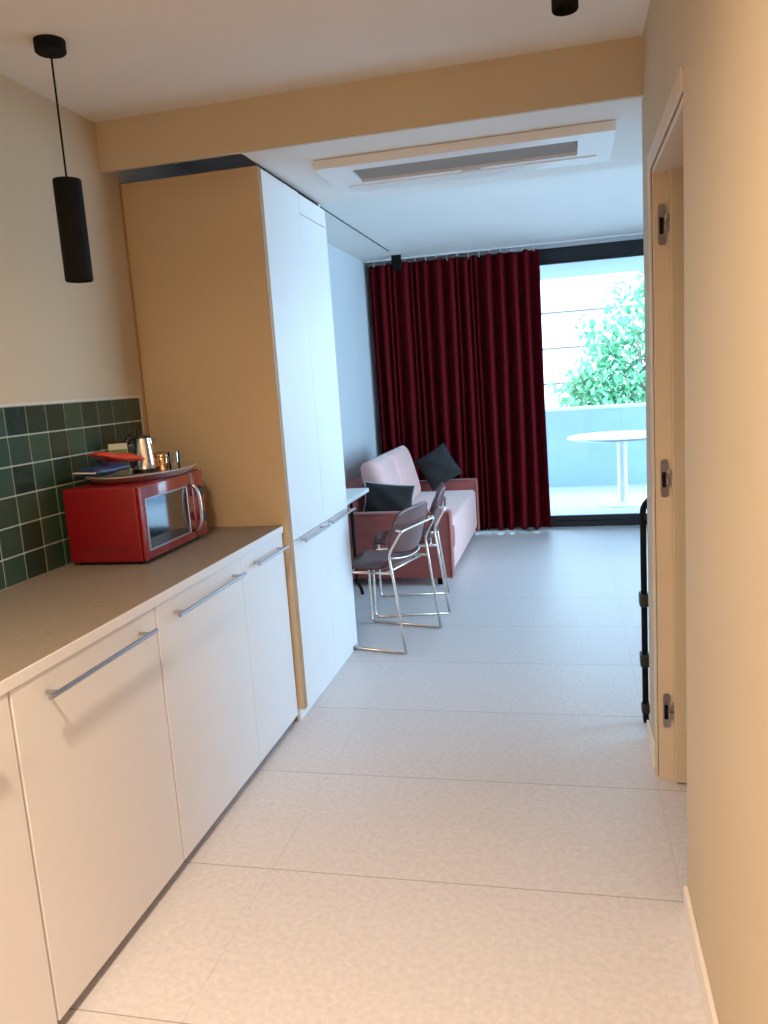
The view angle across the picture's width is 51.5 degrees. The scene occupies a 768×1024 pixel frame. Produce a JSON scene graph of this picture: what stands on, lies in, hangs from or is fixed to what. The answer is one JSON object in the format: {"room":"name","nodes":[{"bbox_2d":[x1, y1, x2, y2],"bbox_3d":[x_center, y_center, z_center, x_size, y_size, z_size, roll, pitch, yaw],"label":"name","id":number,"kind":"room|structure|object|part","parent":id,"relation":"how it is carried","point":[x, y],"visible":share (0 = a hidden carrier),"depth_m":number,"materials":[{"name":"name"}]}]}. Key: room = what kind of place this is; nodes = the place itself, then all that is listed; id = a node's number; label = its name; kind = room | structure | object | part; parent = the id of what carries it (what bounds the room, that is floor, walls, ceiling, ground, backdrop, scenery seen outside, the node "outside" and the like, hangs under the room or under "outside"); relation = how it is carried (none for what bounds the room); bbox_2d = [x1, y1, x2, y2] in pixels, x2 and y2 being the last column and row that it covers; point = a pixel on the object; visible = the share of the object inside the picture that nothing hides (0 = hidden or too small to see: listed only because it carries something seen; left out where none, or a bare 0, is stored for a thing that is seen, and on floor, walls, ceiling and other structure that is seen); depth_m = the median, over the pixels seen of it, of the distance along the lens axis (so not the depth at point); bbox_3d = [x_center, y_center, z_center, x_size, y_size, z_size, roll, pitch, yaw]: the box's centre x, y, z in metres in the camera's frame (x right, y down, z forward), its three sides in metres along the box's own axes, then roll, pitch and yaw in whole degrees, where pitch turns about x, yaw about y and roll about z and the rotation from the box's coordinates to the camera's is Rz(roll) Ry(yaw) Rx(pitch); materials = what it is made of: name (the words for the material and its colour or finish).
{"room":"studio apartment","nodes":[
{"label":"studio apartment","id":0,"kind":"room"},
{"bbox_2d":[0,74,381,482],"bbox_3d":[-1.206,-0.266,3.328,0.204,2.600,9.740,-2,10,13],"label":"wall","id":1,"kind":"structure","parent":0,"point":[60,339],"depth_m":3.06,"materials":[{"name":"paint"}]},
{"bbox_2d":[0,395,144,590],"bbox_3d":[-1.324,0.003,2.330,0.012,0.602,2.480,-2,10,13],"label":"tile backsplash","id":2,"kind":"structure","parent":1,"relation":"attached to","point":[42,443],"depth_m":2.83,"materials":[{"name":"tile"}]},
{"bbox_2d":[0,0,649,263],"bbox_3d":[0.686,-1.677,2.632,4.285,0.150,9.740,-2,10,13],"label":"ceiling","id":3,"kind":"structure","parent":0,"point":[123,58],"depth_m":2.72,"materials":[{"name":"paint"}]},
{"bbox_2d":[33,34,93,282],"bbox_3d":[-1.008,-1.100,2.515,0.094,0.720,0.094,-2,10,13],"label":"pendant lamp","id":4,"kind":"object","parent":3,"relation":"hanging from","point":[68,192],"visible":1,"depth_m":2.51,"materials":[{"name":"black metal"}]},
{"bbox_3d":[-1.018,-1.238,2.492,0.006,0.380,0.006,-2,10,13],"label":"cord","id":5,"kind":"part","parent":4,"relation":"part of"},
{"bbox_3d":[-0.995,-0.903,2.548,0.087,0.319,0.087,-2,10,13],"label":"lamp shade","id":6,"kind":"part","parent":4,"relation":"part of","materials":[{"name":"black metal"}]},
{"bbox_2d":[320,206,388,250],"bbox_3d":[-0.241,-2.043,5.695,0.008,0.004,2.530,-2,10,13],"label":"trim","id":7,"kind":"structure","parent":3,"relation":"attached to","point":[320,206],"depth_m":5.73,"materials":[{"name":"metal"}]},
{"bbox_2d":[391,255,401,270],"bbox_3d":[0.113,-2.251,7.191,0.084,0.130,0.050,-2,10,13],"label":"ceiling sensor","id":8,"kind":"object","parent":3,"relation":"attached to","point":[396,262],"visible":1,"depth_m":7.17,"materials":[{"name":"black plastic"}]},
{"bbox_2d":[365,232,642,262],"bbox_3d":[1.697,-2.383,6.982,3.845,0.014,0.036,-2,10,13],"label":"rail","id":9,"kind":"object","parent":3,"relation":"attached to","point":[641,233],"visible":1,"depth_m":7.10,"materials":[{"name":"white metal"}]},
{"bbox_2d":[369,246,550,530],"bbox_3d":[0.712,-1.086,7.439,1.590,2.555,0.179,-2,10,14],"label":"curtain","id":10,"kind":"object","parent":9,"relation":"hanging from","point":[458,342],"visible":0.8,"depth_m":7.39,"materials":[{"name":"red fabric"}]},
{"bbox_2d":[551,0,578,15],"bbox_3d":[0.458,-1.385,2.028,0.080,0.198,0.080,-2,10,13],"label":"ceiling spotlight","id":11,"kind":"object","parent":3,"relation":"attached to","point":[558,7],"visible":1,"depth_m":2.05,"materials":[{"name":"black metal"}]},
{"bbox_2d":[57,525,706,1023],"bbox_3d":[0.870,1.015,3.079,4.285,0.120,9.740,-2,10,13],"label":"floor","id":12,"kind":"structure","parent":0,"point":[477,823],"depth_m":2.59,"materials":[{"name":"tile"}]},
{"bbox_2d":[0,693,56,1023],"bbox_3d":[-1.148,0.893,1.600,0.636,0.874,0.647,-2,10,13],"label":"base cabinet","id":13,"kind":"object","parent":12,"relation":"on","point":[26,993],"visible":0.95,"depth_m":1.78,"materials":[{"name":"white laminate"}]},
{"bbox_2d":[0,525,282,695],"bbox_3d":[-1.016,0.306,2.312,0.598,0.031,2.576,-2,10,13],"label":"countertop","id":14,"kind":"structure","parent":13,"relation":"on","point":[48,618],"depth_m":2.46,"materials":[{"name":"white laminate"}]},
{"bbox_2d":[62,469,207,564],"bbox_3d":[-0.927,0.009,3.099,0.349,0.285,0.526,-2,10,12],"label":"microwave oven","id":15,"kind":"object","parent":14,"relation":"on","point":[142,521],"visible":0.97,"depth_m":2.87,"materials":[{"name":"red metal"}]},
{"bbox_2d":[85,461,195,483],"bbox_3d":[-0.951,-0.155,3.142,0.370,0.027,0.546,-2,10,13],"label":"serving tray","id":16,"kind":"object","parent":15,"relation":"on","point":[185,466],"visible":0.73,"depth_m":2.99,"materials":[{"name":"silver metal"}]},
{"bbox_2d":[72,461,130,476],"bbox_3d":[-1.050,-0.158,2.971,0.124,0.051,0.182,2,11,31],"label":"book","id":17,"kind":"object","parent":16,"relation":"on","point":[106,468],"visible":1,"depth_m":2.93,"materials":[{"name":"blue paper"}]},
{"bbox_2d":[84,451,144,461],"bbox_3d":[-1.030,-0.211,3.057,0.108,0.057,0.198,5,13,43],"label":"snack packet","id":18,"kind":"object","parent":17,"relation":"on","point":[102,455],"visible":0.98,"depth_m":3.02,"materials":[{"name":"red plastic"}]},
{"bbox_2d":[108,443,130,476],"bbox_3d":[-1.055,-0.208,3.172,0.072,0.128,0.032,-7,10,-16],"label":"box","id":19,"kind":"object","parent":16,"relation":"on","point":[119,447],"visible":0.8,"depth_m":3.16,"materials":[{"name":"beige cardboard"}]},
{"bbox_3d":[-1.050,-0.206,3.158,0.068,0.083,0.002,-7,10,-16],"label":"printed panel","id":20,"kind":"part","parent":19,"relation":"part of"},
{"bbox_2d":[123,435,157,472],"bbox_3d":[-0.991,-0.241,3.257,0.113,0.156,0.108,-2,10,13],"label":"kettle","id":21,"kind":"object","parent":16,"relation":"on","point":[142,444],"visible":0.77,"depth_m":3.23,"materials":[{"name":"metal"}]},
{"bbox_3d":[-1.030,-0.243,3.234,0.057,0.138,0.023,-9,11,-28],"label":"handle","id":22,"kind":"part","parent":21,"relation":"part of","materials":[{"name":"black plastic"}]},
{"bbox_3d":[-0.988,-0.307,3.249,0.070,0.012,0.070,-2,10,13],"label":"lid","id":23,"kind":"part","parent":21,"relation":"part of","materials":[{"name":"black plastic"}]},
{"bbox_2d":[155,451,169,470],"bbox_3d":[-0.916,-0.212,3.286,0.056,0.079,0.056,-2,10,13],"label":"jar","id":24,"kind":"object","parent":16,"relation":"on","point":[162,461],"visible":0.98,"depth_m":3.26,"materials":[{"name":"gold metal"}]},
{"bbox_3d":[-0.918,-0.239,3.281,0.056,0.023,0.056,-2,10,13],"label":"lid","id":25,"kind":"part","parent":24,"relation":"part of","materials":[{"name":"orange metal"}]},
{"bbox_2d":[167,451,179,469],"bbox_3d":[-0.862,-0.211,3.271,0.048,0.075,0.048,-2,10,13],"label":"drinking glass","id":26,"kind":"object","parent":16,"relation":"on","point":[168,453],"visible":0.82,"depth_m":3.26,"materials":[{"name":"clear glass"}]},
{"bbox_3d":[-0.818,0.009,3.020,0.013,0.267,0.413,-2,10,12],"label":"door","id":27,"kind":"part","parent":15,"relation":"part of","materials":[{"name":"red metal"}]},
{"bbox_3d":[-0.751,-0.017,3.199,0.045,0.207,0.020,-2,10,12],"label":"door handle","id":28,"kind":"part","parent":15,"relation":"part of","materials":[{"name":"metal"}]},
{"bbox_3d":[-0.764,-0.037,3.272,0.012,0.267,0.106,-2,10,12],"label":"control panel","id":29,"kind":"part","parent":15,"relation":"part of","materials":[{"name":"red metal"}]},
{"bbox_3d":[-0.752,-0.088,3.260,0.018,0.044,0.044,-2,10,12],"label":"knob","id":30,"kind":"part","parent":15,"relation":"part of","materials":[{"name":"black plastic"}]},
{"bbox_3d":[-0.745,0.015,3.277,0.018,0.044,0.044,-2,10,12],"label":"knob","id":31,"kind":"part","parent":15,"relation":"part of","materials":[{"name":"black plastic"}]},
{"bbox_2d":[7,608,183,1019],"bbox_3d":[-1.003,0.780,2.223,0.636,0.874,0.653,-2,10,13],"label":"base cabinet","id":32,"kind":"object","parent":12,"relation":"on","point":[91,734],"visible":0.84,"depth_m":2.08,"materials":[{"name":"white laminate"}]},
{"bbox_3d":[-0.738,0.391,2.103,0.042,0.013,0.500,-2,10,13],"label":"handle","id":33,"kind":"part","parent":32,"relation":"part of","materials":[{"name":"metal"}]},
{"bbox_2d":[154,558,259,859],"bbox_3d":[-0.858,0.666,2.849,0.636,0.874,0.652,-2,10,13],"label":"base cabinet","id":34,"kind":"object","parent":12,"relation":"on","point":[202,636],"visible":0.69,"depth_m":2.72,"materials":[{"name":"white laminate"}]},
{"bbox_3d":[-0.592,0.276,2.734,0.042,0.013,0.525,-2,10,13],"label":"handle","id":35,"kind":"part","parent":34,"relation":"part of","materials":[{"name":"metal"}]},
{"bbox_2d":[119,166,335,720],"bbox_3d":[-0.661,-0.265,3.732,0.664,2.392,0.512,-2,10,13],"label":"tall cabinet","id":36,"kind":"object","parent":12,"relation":"on","point":[215,258],"visible":0.81,"depth_m":3.44,"materials":[{"name":"beige laminate"}]},
{"bbox_3d":[-0.412,-0.681,3.622,0.020,1.566,0.465,-2,10,13],"label":"door","id":37,"kind":"part","parent":36,"relation":"part of","materials":[{"name":"white laminate"}]},
{"bbox_3d":[-0.333,0.472,3.814,0.020,0.768,0.465,-2,10,13],"label":"door","id":38,"kind":"part","parent":36,"relation":"part of","materials":[{"name":"white laminate"}]},
{"bbox_3d":[-0.325,0.098,3.760,0.042,0.013,0.365,-2,10,13],"label":"handle","id":39,"kind":"part","parent":36,"relation":"part of","materials":[{"name":"metal"}]},
{"bbox_2d":[240,534,297,762],"bbox_3d":[-0.735,0.569,3.382,0.636,0.874,0.460,-2,10,13],"label":"base cabinet","id":40,"kind":"object","parent":12,"relation":"on","point":[264,584],"visible":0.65,"depth_m":3.29,"materials":[{"name":"white laminate"}]},
{"bbox_3d":[-0.466,0.177,3.276,0.042,0.013,0.327,-2,10,13],"label":"handle","id":41,"kind":"part","parent":40,"relation":"part of","materials":[{"name":"metal"}]},
{"bbox_2d":[298,194,357,677],"bbox_3d":[-0.554,-0.348,4.196,0.664,2.389,0.455,-2,10,13],"label":"tall cabinet","id":42,"kind":"object","parent":12,"relation":"on","point":[312,217],"visible":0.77,"depth_m":4.09,"materials":[{"name":"white laminate"}]},
{"bbox_3d":[-0.364,-1.481,3.924,0.020,0.088,0.409,-2,10,13],"label":"filler panel","id":43,"kind":"part","parent":42,"relation":"part of","materials":[{"name":"white laminate"}]},
{"bbox_3d":[-0.311,-0.711,4.051,0.020,1.470,0.410,-2,10,13],"label":"door","id":44,"kind":"part","parent":42,"relation":"part of","materials":[{"name":"white laminate"}]},
{"bbox_3d":[-0.235,0.395,4.235,0.020,0.768,0.410,-2,10,13],"label":"door","id":45,"kind":"part","parent":42,"relation":"part of","materials":[{"name":"white laminate"}]},
{"bbox_3d":[-0.532,-0.392,4.385,0.622,2.352,0.018,-2,10,13],"label":"panel","id":46,"kind":"part","parent":42,"relation":"part of","materials":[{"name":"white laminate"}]},
{"bbox_3d":[-0.222,0.018,4.201,0.042,0.013,0.425,-2,10,13],"label":"handle","id":47,"kind":"part","parent":42,"relation":"part of","materials":[{"name":"metal"}]},
{"bbox_2d":[346,488,368,594],"bbox_3d":[-0.422,0.312,5.184,0.410,0.754,1.250,-2,10,13],"label":"dining table","id":48,"kind":"object","parent":12,"relation":"on","point":[352,494],"visible":0.25,"depth_m":5.61,"materials":[{"name":"white laminate"}]},
{"bbox_3d":[-0.194,0.235,5.644,0.059,0.724,0.024,-2,10,13],"label":"leg","id":49,"kind":"part","parent":48,"relation":"part of","materials":[{"name":"metal"}]},
{"bbox_2d":[351,501,441,654],"bbox_3d":[0.002,0.344,4.641,0.502,0.805,0.494,1,11,28],"label":"dining chair","id":50,"kind":"object","parent":12,"relation":"on","point":[405,532],"visible":0.92,"depth_m":4.49,"materials":[{"name":"metal"}]},
{"bbox_3d":[-0.102,0.556,4.472,0.482,0.458,0.030,1,11,28],"label":"sled leg","id":51,"kind":"part","parent":50,"relation":"part of","materials":[{"name":"metal"}]},
{"bbox_3d":[-0.016,0.337,4.384,0.146,0.018,0.015,2,11,33],"label":"seat rail","id":52,"kind":"part","parent":50,"relation":"part of","materials":[{"name":"metal"}]},
{"bbox_3d":[-0.029,0.264,4.641,0.435,0.094,0.431,1,11,28],"label":"seat","id":53,"kind":"part","parent":50,"relation":"part of","materials":[{"name":"plastic"}]},
{"bbox_3d":[0.111,0.474,4.877,0.482,0.458,0.030,1,11,28],"label":"sled leg","id":54,"kind":"part","parent":50,"relation":"part of","materials":[{"name":"metal"}]},
{"bbox_3d":[0.154,0.080,4.508,0.120,0.262,0.469,1,11,28],"label":"backrest","id":55,"kind":"part","parent":50,"relation":"part of","materials":[{"name":"plastic"}]},
{"bbox_3d":[0.184,0.398,4.556,0.089,0.690,0.494,1,11,28],"label":"frame","id":56,"kind":"part","parent":50,"relation":"part of","materials":[{"name":"metal"}]},
{"bbox_3d":[0.196,0.256,4.787,0.146,0.018,0.015,0,10,23],"label":"seat rail","id":57,"kind":"part","parent":50,"relation":"part of","materials":[{"name":"metal"}]},
{"bbox_2d":[372,483,450,616],"bbox_3d":[0.179,0.229,5.266,0.502,0.805,0.494,-3,9,4],"label":"dining chair","id":58,"kind":"object","parent":12,"relation":"on","point":[436,507],"visible":0.72,"depth_m":5.09,"materials":[{"name":"metal"}]},
{"bbox_3d":[0.145,0.150,5.255,0.435,0.094,0.431,-3,9,4],"label":"seat","id":59,"kind":"part","parent":58,"relation":"part of","materials":[{"name":"plastic"}]},
{"bbox_3d":[0.165,0.439,5.066,0.482,0.458,0.030,-3,9,4],"label":"sled leg","id":60,"kind":"part","parent":58,"relation":"part of","materials":[{"name":"metal"}]},
{"bbox_3d":[0.196,0.361,5.523,0.482,0.458,0.030,-3,9,4],"label":"sled leg","id":61,"kind":"part","parent":58,"relation":"part of","materials":[{"name":"metal"}]},
{"bbox_3d":[0.263,0.212,5.022,0.146,0.018,0.015,-2,10,10],"label":"seat rail","id":62,"kind":"part","parent":58,"relation":"part of","materials":[{"name":"metal"}]},
{"bbox_3d":[0.352,-0.049,5.206,0.120,0.262,0.469,-3,9,4],"label":"backrest","id":63,"kind":"part","parent":58,"relation":"part of","materials":[{"name":"plastic"}]},
{"bbox_3d":[0.383,0.268,5.258,0.089,0.690,0.494,-3,9,4],"label":"frame","id":64,"kind":"part","parent":58,"relation":"part of","materials":[{"name":"metal"}]},
{"bbox_2d":[345,446,479,584],"bbox_3d":[0.206,-0.055,6.669,0.967,0.903,1.825,-2,10,13],"label":"sofa","id":65,"kind":"object","parent":12,"relation":"on","point":[459,521],"visible":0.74,"depth_m":6.04,"materials":[{"name":"pink fabric"}]},
{"bbox_3d":[-0.152,0.029,6.767,0.220,0.645,1.815,-2,10,13],"label":"frame","id":66,"kind":"part","parent":65,"relation":"part of","materials":[{"name":"fabric"}]},
{"bbox_2d":[361,454,400,485],"bbox_3d":[-0.002,-0.200,6.303,0.190,0.470,0.552,-17,6,15],"label":"cushion","id":67,"kind":"object","parent":65,"relation":"on","point":[380,469],"depth_m":6.07,"materials":[{"name":"pink fabric"}]},
{"bbox_2d":[363,481,414,511],"bbox_3d":[0.036,-0.088,5.949,0.413,0.303,0.105,-1,10,15],"label":"cushion","id":68,"kind":"object","parent":65,"relation":"on","point":[380,496],"visible":0.72,"depth_m":5.91,"materials":[{"name":"grey fabric"}]},
{"bbox_2d":[382,446,420,498],"bbox_3d":[0.142,-0.312,6.921,0.190,0.470,0.719,-17,6,15],"label":"cushion","id":69,"kind":"object","parent":65,"relation":"on","point":[401,458],"depth_m":6.83,"materials":[{"name":"pink fabric"}]},
{"bbox_3d":[0.075,0.242,5.864,0.867,0.490,0.110,-2,10,13],"label":"arm","id":70,"kind":"part","parent":65,"relation":"part of","materials":[{"name":"fabric"}]},
{"bbox_2d":[414,442,462,490],"bbox_3d":[0.497,-0.411,7.285,0.446,0.447,0.119,-3,9,8],"label":"cushion","id":71,"kind":"object","parent":65,"relation":"on","point":[438,466],"visible":0.97,"depth_m":7.25,"materials":[{"name":"grey fabric"}]},
{"bbox_2d":[413,490,476,562],"bbox_3d":[0.330,0.118,6.672,0.717,0.365,1.585,-2,10,13],"label":"seat cushion","id":72,"kind":"object","parent":65,"relation":"on","point":[462,504],"depth_m":6.71,"materials":[{"name":"pink fabric"}]},
{"bbox_3d":[0.454,-0.056,7.500,0.867,0.490,0.110,-2,10,13],"label":"arm","id":73,"kind":"part","parent":65,"relation":"part of","materials":[{"name":"fabric"}]},
{"bbox_3d":[0.220,0.215,6.715,0.917,0.245,1.635,-2,10,13],"label":"seat","id":74,"kind":"part","parent":65,"relation":"part of","materials":[{"name":"pink fabric"}]},
{"bbox_2d":[639,498,649,722],"bbox_3d":[1.296,0.396,3.245,0.488,0.988,0.076,-2,10,13],"label":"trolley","id":75,"kind":"object","parent":12,"relation":"on","point":[643,594],"visible":0.4,"depth_m":3.29,"materials":[{"name":"black metal"}]},
{"bbox_2d":[242,97,642,206],"bbox_3d":[0.843,-1.615,3.285,3.885,0.206,1.020,-2,10,13],"label":"ceiling","id":76,"kind":"structure","parent":0,"point":[293,166],"depth_m":3.16,"materials":[{"name":"paint"}]},
{"bbox_2d":[95,36,642,172],"bbox_3d":[-0.135,-1.508,2.990,2.113,0.190,0.018,-2,10,13],"label":"beam face","id":77,"kind":"structure","parent":76,"relation":"attached to","point":[612,70],"depth_m":2.95,"materials":[{"name":"paint"}]},
{"bbox_2d":[313,120,615,193],"bbox_3d":[0.345,-1.484,3.372,1.200,0.042,0.470,-2,10,13],"label":"air conditioner","id":78,"kind":"object","parent":76,"relation":"attached to","point":[590,142],"visible":1,"depth_m":3.29,"materials":[{"name":"white plastic"}]},
{"bbox_2d":[353,141,576,178],"bbox_3d":[0.330,-1.482,3.329,0.930,0.022,0.220,-2,10,13],"label":"grille","id":79,"kind":"object","parent":78,"relation":"attached to","point":[563,149],"depth_m":3.36,"materials":[{"name":"white metal"}]},
{"bbox_2d":[368,236,642,266],"bbox_3d":[1.756,-2.425,7.237,3.885,0.025,0.170,-2,10,13],"label":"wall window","id":80,"kind":"structure","parent":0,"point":[634,237],"depth_m":7.26,"materials":[{"name":"paint"}]},
{"bbox_2d":[370,239,646,527],"bbox_3d":[1.819,-1.140,7.429,3.825,2.575,0.120,-2,10,13],"label":"window","id":81,"kind":"structure","parent":80,"relation":"attached to","point":[627,248],"depth_m":7.22,"materials":[{"name":"metal"}]},
{"bbox_3d":[1.974,-1.114,7.377,1.460,2.410,0.040,-2,10,13],"label":"sash","id":82,"kind":"part","parent":81,"relation":"part of","materials":[{"name":"glass"}]},
{"bbox_2d":[540,256,643,279],"bbox_3d":[2.446,-2.820,8.491,8.000,0.250,2.680,-2,10,13],"label":"ceiling","id":83,"kind":"structure","parent":0,"point":[628,264],"depth_m":9.11,"materials":[{"name":"paint"}]},
{"bbox_2d":[549,484,646,514],"bbox_3d":[2.633,-0.078,8.945,8.000,0.120,2.680,-2,10,13],"label":"floor","id":84,"kind":"structure","parent":0,"point":[566,500],"depth_m":9.15,"materials":[{"name":"tile"}]},
{"bbox_2d":[545,403,646,486],"bbox_3d":[2.874,-0.847,10.053,8.000,1.000,0.180,-2,10,13],"label":"parapet","id":85,"kind":"object","parent":84,"relation":"on","point":[570,463],"visible":0.23,"depth_m":10.04,"materials":[{"name":"concrete"}]},
{"bbox_2d":[567,430,645,507],"bbox_3d":[2.583,-0.463,8.626,1.150,0.748,1.150,-2,10,13],"label":"table","id":86,"kind":"object","parent":84,"relation":"on","point":[621,437],"visible":0.84,"depth_m":8.57,"materials":[{"name":"white metal"}]},
{"bbox_2d":[642,0,767,1023],"bbox_3d":[0.509,0.060,0.654,0.130,2.600,4.860,-2,10,13],"label":"wall","id":87,"kind":"structure","parent":0,"point":[721,46],"depth_m":1.50,"materials":[{"name":"paint"}]},
{"bbox_2d":[647,720,654,766],"bbox_3d":[1.041,0.898,3.100,0.012,0.080,0.247,-2,10,13],"label":"baseboard","id":88,"kind":"structure","parent":87,"relation":"attached to","point":[650,738],"depth_m":3.07,"materials":[{"name":"paint"}]},
{"bbox_2d":[647,66,687,880],"bbox_3d":[1.200,-0.047,2.330,0.718,2.170,0.810,-2,10,13],"label":"door frame","id":89,"kind":"structure","parent":87,"relation":"in","point":[666,212],"depth_m":2.67,"materials":[{"name":"paint"}]},
{"bbox_3d":[0.914,-0.934,2.567,0.018,0.052,0.018,-2,10,13],"label":"hinge arm","id":90,"kind":"part","parent":89,"relation":"part of","materials":[{"name":"metal"}]},
{"bbox_3d":[0.970,-0.117,2.703,0.018,0.052,0.018,-2,10,13],"label":"hinge arm","id":91,"kind":"part","parent":89,"relation":"part of","materials":[{"name":"metal"}]},
{"bbox_3d":[1.026,0.710,2.840,0.018,0.052,0.018,-2,10,13],"label":"hinge arm","id":92,"kind":"part","parent":89,"relation":"part of","materials":[{"name":"metal"}]},
{"bbox_2d":[683,886,718,1023],"bbox_3d":[0.407,1.395,0.367,0.012,0.080,3.800,-2,10,13],"label":"baseboard","id":93,"kind":"structure","parent":87,"relation":"attached to","point":[701,969],"depth_m":1.93,"materials":[{"name":"paint"}]},
{"label":"outside","id":94,"kind":"structure","parent":0,"visible":0},
{"bbox_3d":[8.363,1.329,35.102,80.000,0.200,49.400,-2,10,13],"label":"ground","id":95,"kind":"structure","parent":94,"visible":0},
{"bbox_2d":[540,271,644,407],"bbox_3d":[7.605,-5.743,28.436,30.100,16.000,8.060,-2,10,13],"label":"apartment building","id":96,"kind":"structure","parent":95,"relation":"on","point":[563,300],"depth_m":24.66,"materials":[{"name":"white concrete"}]},
{"bbox_2d":[547,271,645,407],"bbox_3d":[5.702,-0.623,17.345,4.072,9.804,2.100,-2,10,13],"label":"tree","id":97,"kind":"object","parent":95,"relation":"on","point":[602,395],"visible":0.4,"depth_m":16.86,"materials":[{"name":"green plant"}]}
]}

